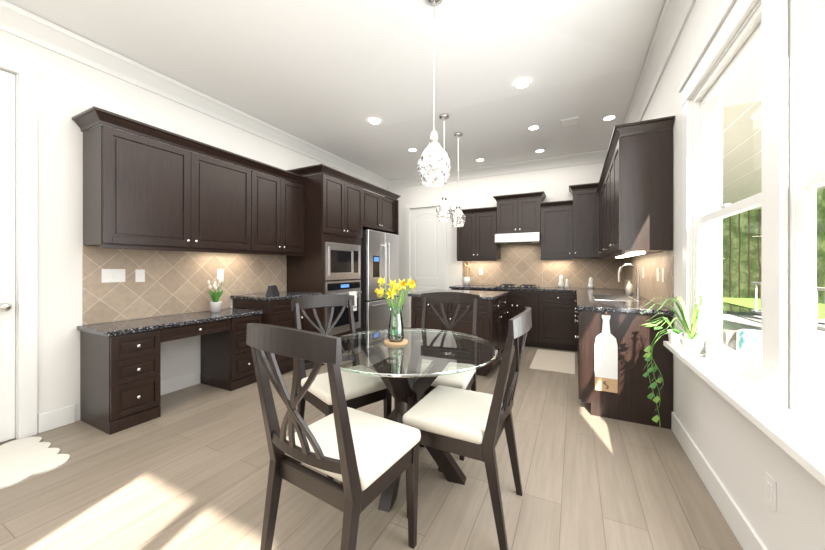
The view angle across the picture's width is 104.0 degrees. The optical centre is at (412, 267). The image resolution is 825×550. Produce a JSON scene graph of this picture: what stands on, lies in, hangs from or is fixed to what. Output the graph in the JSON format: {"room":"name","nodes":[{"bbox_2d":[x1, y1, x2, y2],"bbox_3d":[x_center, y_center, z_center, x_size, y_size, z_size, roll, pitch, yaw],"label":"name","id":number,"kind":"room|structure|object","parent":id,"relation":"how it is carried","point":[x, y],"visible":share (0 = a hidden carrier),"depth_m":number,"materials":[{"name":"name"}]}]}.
{"room":"kitchen","nodes":[
{"label":"kitchen","id":0,"kind":"room"},
{"bbox_2d":[0,30,386,432],"bbox_3d":[-2.431,-0.287,3.284,0.158,3.050,8.380,0,0,27],"label":"wall","id":1,"kind":"structure","parent":0,"point":[68,89],"depth_m":2.68,"materials":[{"name":"paint"}]},
{"bbox_2d":[0,70,15,442],"bbox_3d":[-3.023,-0.077,1.928,0.140,2.618,0.853,0,0,27],"label":"door","id":2,"kind":"structure","parent":1,"relation":"in","point":[7,256],"depth_m":2.29,"materials":[{"name":"white wood"}]},
{"bbox_2d":[0,54,37,438],"bbox_3d":[-3.098,-0.127,1.965,0.192,2.730,1.065,0,0,27],"label":"door frame","id":3,"kind":"structure","parent":1,"relation":"attached to","point":[26,249],"depth_m":2.34,"materials":[{"name":"white wood"}]},
{"bbox_2d":[102,269,124,282],"bbox_3d":[-2.586,0.073,2.791,0.006,0.115,0.160,0,0,27],"label":"electrical outlet plate","id":4,"kind":"object","parent":1,"relation":"attached to","point":[113,275],"depth_m":2.79,"materials":[{"name":"white plastic"}]},
{"bbox_2d":[80,110,199,249],"bbox_3d":[-2.368,-0.686,2.853,0.348,1.016,0.698,0,0,27],"label":"upper cabinet","id":5,"kind":"object","parent":1,"relation":"attached to","point":[145,192],"depth_m":2.66,"materials":[{"name":"brown wood"}]},
{"bbox_2d":[135,269,144,281],"bbox_3d":[-2.501,0.078,2.961,0.006,0.115,0.070,0,0,27],"label":"electrical outlet plate","id":6,"kind":"object","parent":1,"relation":"attached to","point":[139,273],"depth_m":2.96,"materials":[{"name":"white plastic"}]},
{"bbox_2d":[161,370,199,394],"bbox_3d":[-2.400,1.168,3.171,0.016,0.140,0.601,0,0,27],"label":"baseboard","id":7,"kind":"structure","parent":1,"relation":"attached to","point":[180,382],"depth_m":3.26,"materials":[{"name":"white wood"}]},
{"bbox_2d":[217,269,222,278],"bbox_3d":[-2.163,0.078,3.631,0.006,0.115,0.070,0,0,27],"label":"electrical outlet plate","id":8,"kind":"object","parent":1,"relation":"attached to","point":[219,271],"depth_m":3.62,"materials":[{"name":"white plastic"}]},
{"bbox_2d":[200,142,259,253],"bbox_3d":[-2.095,-0.686,3.396,0.348,1.016,0.759,0,0,27],"label":"upper cabinet","id":9,"kind":"object","parent":1,"relation":"attached to","point":[229,192],"depth_m":3.36,"materials":[{"name":"brown wood"}]},
{"bbox_2d":[260,162,303,253],"bbox_3d":[-1.786,-0.686,4.009,0.348,1.016,0.861,0,0,27],"label":"upper cabinet","id":10,"kind":"object","parent":1,"relation":"attached to","point":[281,200],"depth_m":3.97,"materials":[{"name":"brown wood"}]},
{"bbox_2d":[364,182,395,233],"bbox_3d":[-0.835,-0.975,5.576,0.638,0.686,1.031,0,0,27],"label":"upper cabinet","id":11,"kind":"object","parent":1,"relation":"attached to","point":[379,211],"depth_m":5.42,"materials":[{"name":"brown wood"}]},
{"bbox_2d":[5,0,665,179],"bbox_3d":[-0.470,-1.992,2.296,4.550,0.360,8.380,0,0,27],"label":"ceiling","id":12,"kind":"structure","parent":0,"point":[334,77],"depth_m":2.93,"materials":[{"name":"paint"}]},
{"bbox_2d":[0,0,695,188],"bbox_3d":[-0.470,-1.735,2.296,4.250,0.155,8.080,0,0,27],"label":"crown molding","id":13,"kind":"structure","parent":12,"relation":"attached to","point":[15,20],"depth_m":3.06,"materials":[{"name":"white"}]},
{"bbox_2d":[369,120,380,124],"bbox_3d":[-0.469,-1.810,4.020,0.148,0.003,0.148,0,0,18],"label":"recessed light","id":14,"kind":"object","parent":12,"relation":"in","point":[374,122],"depth_m":4.03,"materials":[{"name":"white"}]},
{"bbox_2d":[417,0,450,186],"bbox_3d":[0.151,-1.247,2.273,0.241,1.320,0.237,0,0,27],"label":"dining pendant light","id":15,"kind":"object","parent":12,"relation":"hanging from","point":[422,168],"visible":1,"depth_m":2.27,"materials":[{"name":"clear glass"}]},
{"bbox_2d":[436,114,451,220],"bbox_3d":[0.383,-1.187,3.861,0.201,1.249,0.202,0,0,27],"label":"pendant light","id":16,"kind":"object","parent":12,"relation":"hanging from","point":[444,117],"visible":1,"depth_m":3.86,"materials":[{"name":"clear glass"}]},
{"bbox_2d":[451,132,465,226],"bbox_3d":[0.624,-1.182,4.388,0.204,1.259,0.199,0,0,27],"label":"pendant light","id":17,"kind":"object","parent":12,"relation":"hanging from","point":[459,212],"visible":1,"depth_m":4.39,"materials":[{"name":"glass"}]},
{"bbox_2d":[514,81,529,88],"bbox_3d":[1.089,-1.810,3.202,0.148,0.003,0.148,0,0,18],"label":"recessed light","id":18,"kind":"object","parent":12,"relation":"in","point":[522,84],"depth_m":3.20,"materials":[{"name":"white"}]},
{"bbox_2d":[528,126,539,130],"bbox_3d":[1.575,-1.810,4.189,0.148,0.003,0.148,0,0,-18],"label":"recessed light","id":19,"kind":"object","parent":12,"relation":"in","point":[531,128],"depth_m":4.20,"materials":[{"name":"white"}]},
{"bbox_2d":[560,117,578,127],"bbox_3d":[1.959,-1.805,4.018,0.200,0.014,0.220,0,0,27],"label":"ceiling vent","id":20,"kind":"object","parent":12,"relation":"in","point":[569,122],"visible":0.98,"depth_m":4.00,"materials":[{"name":"white metal"}]},
{"bbox_2d":[602,115,615,120],"bbox_3d":[2.388,-1.810,3.914,0.148,0.003,0.148,0,0,18],"label":"recessed light","id":21,"kind":"object","parent":12,"relation":"in","point":[608,118],"depth_m":3.92,"materials":[{"name":"white"}]},
{"bbox_2d":[0,327,742,549],"bbox_3d":[-0.470,1.268,2.296,4.550,0.060,8.380,0,0,27],"label":"floor","id":22,"kind":"structure","parent":0,"point":[188,469],"depth_m":1.78,"materials":[{"name":"brown wood"}]},
{"bbox_2d":[0,437,69,488],"bbox_3d":[-2.678,1.232,1.790,0.707,0.010,0.957,0,0,27],"label":"rug","id":23,"kind":"object","parent":22,"relation":"on","point":[22,459],"visible":0.9,"depth_m":2.06,"materials":[{"name":"white fur"}]},
{"bbox_2d":[79,326,163,434],"bbox_3d":[-2.382,0.873,2.636,0.518,0.730,0.326,0,0,27],"label":"base cabinet","id":24,"kind":"object","parent":22,"relation":"on","point":[120,377],"depth_m":2.50,"materials":[{"name":"brown wood"}]},
{"bbox_2d":[77,306,263,337],"bbox_3d":[-2.165,0.491,3.059,0.530,0.035,1.318,0,0,27],"label":"countertop","id":25,"kind":"structure","parent":24,"relation":"on","point":[168,321],"depth_m":2.81,"materials":[{"name":"black stone"}]},
{"bbox_2d":[206,278,224,311],"bbox_3d":[-2.090,0.295,3.426,0.189,0.354,0.190,0,0,27],"label":"potted plant","id":26,"kind":"object","parent":25,"relation":"on","point":[215,304],"visible":1,"depth_m":3.40,"materials":[{"name":"white ceramic"}]},
{"bbox_2d":[200,314,263,390],"bbox_3d":[-1.953,0.873,3.489,0.518,0.730,0.361,0,0,27],"label":"base cabinet","id":27,"kind":"object","parent":22,"relation":"on","point":[227,363],"depth_m":3.31,"materials":[{"name":"brown wood"}]},
{"bbox_2d":[232,294,319,373],"bbox_3d":[-1.640,0.801,3.977,0.638,0.875,0.790,0,0,27],"label":"base cabinet","id":28,"kind":"object","parent":22,"relation":"on","point":[278,312],"depth_m":3.66,"materials":[{"name":"brown wood"}]},
{"bbox_2d":[230,290,311,301],"bbox_3d":[-1.643,0.346,3.961,0.650,0.035,0.818,0,0,27],"label":"countertop","id":29,"kind":"structure","parent":28,"relation":"on","point":[289,293],"depth_m":3.74,"materials":[{"name":"black stone"}]},
{"bbox_2d":[266,285,279,295],"bbox_3d":[-1.616,0.269,3.725,0.092,0.115,0.180,0,0,-1],"label":"smart display","id":30,"kind":"object","parent":29,"relation":"on","point":[272,290],"visible":1,"depth_m":3.66,"materials":[{"name":"grey plastic"}]},
{"bbox_2d":[284,166,363,352],"bbox_3d":[-1.250,-0.040,4.715,0.672,2.556,0.880,0,0,27],"label":"tall cabinet","id":31,"kind":"object","parent":22,"relation":"on","point":[331,260],"depth_m":4.38,"materials":[{"name":"brown wood"}]},
{"bbox_2d":[347,291,356,310],"bbox_3d":[-0.871,0.492,4.648,0.042,0.281,0.180,0,0,27],"label":"towel","id":32,"kind":"object","parent":31,"relation":"hanging from","point":[354,293],"visible":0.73,"depth_m":4.68,"materials":[{"name":"white fabric"}]},
{"bbox_2d":[246,323,420,549],"bbox_3d":[-0.306,0.720,1.332,0.484,1.036,0.579,0,0,32],"label":"chair","id":33,"kind":"object","parent":22,"relation":"on","point":[365,459],"visible":1,"depth_m":1.19,"materials":[{"name":"brown wood"}]},
{"bbox_2d":[291,294,391,479],"bbox_3d":[-0.484,0.720,2.177,0.484,1.036,0.579,0,0,-41],"label":"chair","id":34,"kind":"object","parent":22,"relation":"on","point":[360,390],"visible":0.58,"depth_m":2.12,"materials":[{"name":"brown wood"}]},
{"bbox_2d":[358,229,398,345],"bbox_3d":[-0.744,0.318,5.530,0.767,1.800,0.970,0,0,27],"label":"fridge","id":35,"kind":"object","parent":22,"relation":"on","point":[380,253],"visible":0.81,"depth_m":5.18,"materials":[{"name":"grey metal"}]},
{"bbox_2d":[362,338,465,511],"bbox_3d":[-0.032,0.865,1.975,0.553,0.744,0.553,0,0,-26],"label":"table base","id":36,"kind":"object","parent":22,"relation":"on","point":[407,393],"visible":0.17,"depth_m":1.89,"materials":[{"name":"brown wood"}]},
{"bbox_2d":[323,329,497,377],"bbox_3d":[-0.032,0.485,1.975,1.080,0.015,1.080,0,0,27],"label":"glass","id":37,"kind":"object","parent":36,"relation":"on","point":[413,374],"visible":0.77,"depth_m":1.81,"materials":[{"name":"clear glass"}]},
{"bbox_2d":[375,276,415,341],"bbox_3d":[-0.112,0.261,2.045,0.286,0.404,0.233,0,0,27],"label":"daffodils","id":38,"kind":"object","parent":37,"relation":"on","point":[396,331],"visible":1,"depth_m":2.00,"materials":[{"name":"yellow plant"}]},
{"bbox_2d":[384,339,407,345],"bbox_3d":[-0.104,0.471,2.034,0.150,0.012,0.150,0,0,27],"label":"cork","id":39,"kind":"object","parent":37,"relation":"on","point":[388,342],"visible":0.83,"depth_m":1.99,"materials":[{"name":"beige wood"}]},
{"bbox_2d":[405,292,479,460],"bbox_3d":[0.216,0.720,2.385,0.484,1.036,0.579,0,0,21],"label":"chair","id":40,"kind":"object","parent":22,"relation":"on","point":[466,380],"visible":0.42,"depth_m":2.54,"materials":[{"name":"brown wood"}]},
{"bbox_2d":[408,289,507,375],"bbox_3d":[0.617,0.783,4.158,1.067,0.910,0.927,0,0,27],"label":"kitchen island","id":41,"kind":"object","parent":22,"relation":"on","point":[491,318],"visible":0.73,"depth_m":3.77,"materials":[{"name":"wood"}]},
{"bbox_2d":[403,307,531,549],"bbox_3d":[0.306,0.720,1.667,0.579,1.036,0.484,0,0,27],"label":"chair","id":42,"kind":"object","parent":22,"relation":"on","point":[467,423],"visible":0.96,"depth_m":1.50,"materials":[{"name":"white fabric"}]},
{"bbox_2d":[451,288,496,290],"bbox_3d":[1.149,0.800,5.642,0.772,0.875,0.638,0,0,27],"label":"base cabinet","id":43,"kind":"object","parent":22,"relation":"on","point":[475,289],"depth_m":5.32,"materials":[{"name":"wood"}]},
{"bbox_2d":[497,288,532,346],"bbox_3d":[1.751,0.800,5.339,0.824,0.875,0.638,0,0,27],"label":"base cabinet","id":44,"kind":"object","parent":22,"relation":"on","point":[517,299],"depth_m":5.04,"materials":[{"name":"brown wood"}]},
{"bbox_2d":[529,349,574,374],"bbox_3d":[1.877,1.232,4.278,0.500,0.009,1.030,0,0,27],"label":"kitchen mat","id":45,"kind":"object","parent":22,"relation":"on","point":[555,361],"visible":0.98,"depth_m":4.20,"materials":[{"name":"beige fabric"}]},
{"bbox_2d":[533,292,572,350],"bbox_3d":[2.267,0.800,5.054,0.602,0.875,0.682,0,0,27],"label":"base cabinet","id":46,"kind":"object","parent":22,"relation":"on","point":[552,311],"depth_m":4.82,"materials":[{"name":"brown wood"}]},
{"bbox_2d":[449,285,625,291],"bbox_3d":[1.934,0.345,5.242,2.594,0.035,0.650,0,0,27],"label":"countertop","id":47,"kind":"structure","parent":46,"relation":"on","point":[456,286],"depth_m":4.90,"materials":[{"name":"black stone"}]},
{"bbox_2d":[463,262,469,284],"bbox_3d":[0.989,0.112,5.864,0.137,0.429,0.136,0,0,27],"label":"utensil crock","id":48,"kind":"object","parent":47,"relation":"on","point":[466,280],"visible":1,"depth_m":5.83,"materials":[{"name":"white ceramic"}]},
{"bbox_2d":[495,284,539,287],"bbox_3d":[1.742,0.307,5.322,0.640,0.040,0.485,0,0,27],"label":"cooktop","id":49,"kind":"object","parent":47,"relation":"in","point":[517,286],"visible":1,"depth_m":5.20,"materials":[{"name":"black metal"}]},
{"bbox_2d":[588,277,593,288],"bbox_3d":[2.753,0.237,4.974,0.090,0.180,0.088,0,0,27],"label":"jar","id":50,"kind":"object","parent":47,"relation":"on","point":[590,285],"depth_m":4.95,"materials":[{"name":"white ceramic"}]},
{"bbox_2d":[573,292,576,350],"bbox_3d":[2.474,0.800,4.181,0.677,0.875,0.819,0,0,27],"label":"base cabinet","id":51,"kind":"object","parent":22,"relation":"on","point":[574,293],"depth_m":4.68,"materials":[{"name":"brown wood"}]},
{"bbox_2d":[577,312,672,428],"bbox_3d":[1.829,0.800,2.856,0.638,0.875,0.577,0,0,27],"label":"base cabinet","id":52,"kind":"object","parent":22,"relation":"on","point":[631,403],"depth_m":2.58,"materials":[{"name":"brown wood"}]},
{"bbox_2d":[595,312,617,392],"bbox_3d":[1.585,0.691,2.638,0.160,0.654,0.022,0,0,27],"label":"cutting board","id":53,"kind":"object","parent":52,"relation":"attached to","point":[606,363],"visible":1,"depth_m":2.64,"materials":[{"name":"white wood"}]},
{"bbox_2d":[577,288,673,315],"bbox_3d":[2.169,0.345,3.542,0.650,0.035,2.168,0,0,27],"label":"countertop","id":54,"kind":"structure","parent":52,"relation":"on","point":[587,301],"depth_m":2.83,"materials":[{"name":"black stone"}]},
{"bbox_2d":[617,264,640,298],"bbox_3d":[2.286,0.144,3.409,0.210,0.366,0.095,0,0,27],"label":"sink faucet","id":55,"kind":"object","parent":54,"relation":"on","point":[637,288],"visible":1,"depth_m":3.35,"materials":[{"name":"silver metal"}]},
{"bbox_2d":[626,280,632,294],"bbox_3d":[2.544,0.238,3.779,0.064,0.177,0.062,0,0,27],"label":"soap bottle","id":56,"kind":"object","parent":54,"relation":"on","point":[629,288],"visible":1,"depth_m":3.75,"materials":[{"name":"white"}]},
{"bbox_2d":[387,162,623,319],"bbox_3d":[1.379,-0.287,5.968,4.250,3.050,0.158,0,0,27],"label":"wall","id":57,"kind":"structure","parent":0,"point":[553,184],"depth_m":5.66,"materials":[{"name":"paint"}]},
{"bbox_2d":[405,201,446,327],"bbox_3d":[0.295,-0.032,6.517,0.920,2.540,0.192,0,0,27],"label":"door frame","id":58,"kind":"structure","parent":57,"relation":"attached to","point":[408,207],"depth_m":6.60,"materials":[{"name":"white wood"}]},
{"bbox_2d":[410,207,441,326],"bbox_3d":[0.266,0.018,6.457,0.710,2.428,0.105,0,0,27],"label":"pantry door","id":59,"kind":"structure","parent":57,"relation":"in","point":[425,249],"depth_m":6.48,"materials":[{"name":"white wood"}]},
{"bbox_2d":[457,208,500,259],"bbox_3d":[1.186,-0.583,5.785,0.710,0.880,0.348,0,0,27],"label":"upper cabinet","id":60,"kind":"object","parent":57,"relation":"attached to","point":[476,239],"depth_m":5.62,"materials":[{"name":"brown wood"}]},
{"bbox_2d":[495,232,540,243],"bbox_3d":[1.780,-0.475,5.397,0.690,0.145,0.511,0,0,27],"label":"range hood","id":61,"kind":"object","parent":57,"relation":"attached to","point":[523,238],"visible":0.85,"depth_m":5.19,"materials":[{"name":"silver metal"}]},
{"bbox_2d":[497,192,544,233],"bbox_3d":[1.816,-0.878,5.468,0.700,0.650,0.348,0,0,27],"label":"upper cabinet","id":62,"kind":"object","parent":57,"relation":"attached to","point":[516,213],"depth_m":5.30,"materials":[{"name":"brown wood"}]},
{"bbox_2d":[541,200,568,259],"bbox_3d":[2.334,-0.585,5.207,0.460,0.885,0.348,0,0,27],"label":"upper cabinet","id":63,"kind":"object","parent":57,"relation":"attached to","point":[555,214],"depth_m":5.06,"materials":[{"name":"brown wood"}]},
{"bbox_2d":[569,180,600,259],"bbox_3d":[2.666,-0.698,5.015,0.429,1.110,0.393,0,0,27],"label":"upper cabinet","id":64,"kind":"object","parent":57,"relation":"attached to","point":[583,206],"depth_m":4.89,"materials":[{"name":"brown wood"}]},
{"bbox_2d":[623,0,824,549],"bbox_3d":[1.492,-0.287,1.309,0.158,3.050,8.380,0,0,27],"label":"wall","id":65,"kind":"structure","parent":0,"point":[742,453],"depth_m":1.73,"materials":[{"name":"paint"}]},
{"bbox_2d":[601,160,608,259],"bbox_3d":[2.379,-0.633,3.627,0.348,1.000,0.944,0,0,27],"label":"upper cabinet","id":66,"kind":"object","parent":65,"relation":"attached to","point":[604,175],"depth_m":3.76,"materials":[{"name":"brown wood"}]},
{"bbox_2d":[597,184,632,259],"bbox_3d":[2.735,-0.633,4.334,0.348,1.000,0.886,0,0,27],"label":"upper cabinet","id":67,"kind":"object","parent":65,"relation":"attached to","point":[598,185],"depth_m":4.71,"materials":[{"name":"brown wood"}]},
{"bbox_2d":[609,116,674,255],"bbox_3d":[2.026,-0.633,2.925,0.348,1.000,0.877,0,0,27],"label":"upper cabinet","id":68,"kind":"object","parent":65,"relation":"attached to","point":[622,207],"depth_m":2.54,"materials":[{"name":"brown wood"}]},
{"bbox_2d":[662,268,664,281],"bbox_3d":[2.096,0.068,2.696,0.007,0.115,0.070,0,0,27],"label":"electrical outlet plate","id":69,"kind":"object","parent":65,"relation":"attached to","point":[663,269],"depth_m":2.68,"materials":[{"name":"white plastic"}]},
{"bbox_2d":[671,412,767,549],"bbox_3d":[0.792,1.168,0.094,0.016,0.140,5.280,0,0,27],"label":"baseboard","id":70,"kind":"structure","parent":65,"relation":"attached to","point":[743,531],"depth_m":1.64,"materials":[{"name":"white wood"}]},
{"bbox_2d":[693,3,761,389],"bbox_3d":[1.616,-0.287,1.643,0.056,1.570,0.928,0,0,27],"label":"window","id":71,"kind":"structure","parent":65,"relation":"in","point":[749,37],"depth_m":1.77,"materials":[{"name":"white"}]},
{"bbox_2d":[663,0,824,485],"bbox_3d":[1.352,-0.290,1.155,0.270,1.865,2.330,0,0,27],"label":"window frame","id":72,"kind":"structure","parent":65,"relation":"attached to","point":[779,422],"depth_m":1.23,"materials":[{"name":"white wood"}]},
{"bbox_2d":[642,317,682,434],"bbox_3d":[1.689,0.755,2.188,0.240,0.819,0.446,0,0,27],"label":"pothos plant","id":73,"kind":"object","parent":72,"relation":"hanging from","point":[673,335],"visible":1,"depth_m":2.23,"materials":[{"name":"green plant"}]},
{"bbox_2d":[641,295,719,356],"bbox_3d":[1.565,0.341,1.965,0.332,0.344,0.549,0,0,27],"label":"potted plant","id":74,"kind":"object","parent":72,"relation":"on","point":[691,343],"visible":1,"depth_m":1.88,"materials":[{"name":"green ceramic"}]},
{"bbox_2d":[765,471,775,511],"bbox_3d":[1.371,0.858,1.236,0.006,0.115,0.070,0,0,27],"label":"electrical outlet plate","id":75,"kind":"object","parent":65,"relation":"attached to","point":[770,484],"depth_m":1.23,"materials":[{"name":"white plastic"}]},
{"bbox_2d":[789,0,824,430],"bbox_3d":[1.134,-0.287,0.684,0.056,1.570,0.998,0,0,27],"label":"window","id":76,"kind":"structure","parent":65,"relation":"in","point":[806,113],"depth_m":1.09,"materials":[{"name":"white"}]},
{"label":"outside","id":77,"kind":"structure","parent":0,"visible":0},
{"bbox_2d":[723,297,824,318],"bbox_3d":[8.607,1.563,0.145,3.400,0.050,35.600,0,0,27],"label":"lawn","id":78,"kind":"structure","parent":77,"point":[735,301],"depth_m":13.67,"materials":[{"name":"green plant"}]},
{"bbox_2d":[723,314,824,333],"bbox_3d":[4.362,1.378,1.163,5.100,0.120,18.000,0,0,27],"label":"floor","id":79,"kind":"structure","parent":77,"point":[727,318],"depth_m":7.69,"materials":[{"name":"concrete"}]},
{"bbox_2d":[723,329,824,396],"bbox_3d":[3.246,0.908,2.061,1.700,0.820,0.800,0,0,27],"label":"outdoor sofa","id":80,"kind":"object","parent":79,"relation":"on","point":[738,337],"depth_m":2.47,"materials":[{"name":"grey wicker"}]},
{"bbox_2d":[751,282,824,330],"bbox_3d":[5.210,-0.112,0.736,0.200,2.860,18.000,0,0,27],"label":"columns","id":81,"kind":"structure","parent":79,"relation":"on","point":[818,289],"depth_m":8.33,"materials":[{"name":"white"}]},
{"bbox_2d":[723,0,824,209],"bbox_3d":[3.692,-1.590,1.500,3.600,0.065,18.000,0,0,27],"label":"soffit","id":82,"kind":"structure","parent":81,"relation":"on","point":[732,126],"depth_m":3.79,"materials":[{"name":"grey paint"}]},
{"bbox_2d":[723,188,824,311],"bbox_3d":[6.196,-4.262,1.359,9.000,13.000,36.000,0,0,27],"label":"trees","id":83,"kind":"object","parent":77,"point":[744,270],"depth_m":16.10,"materials":[{"name":"green plant"}]}
]}

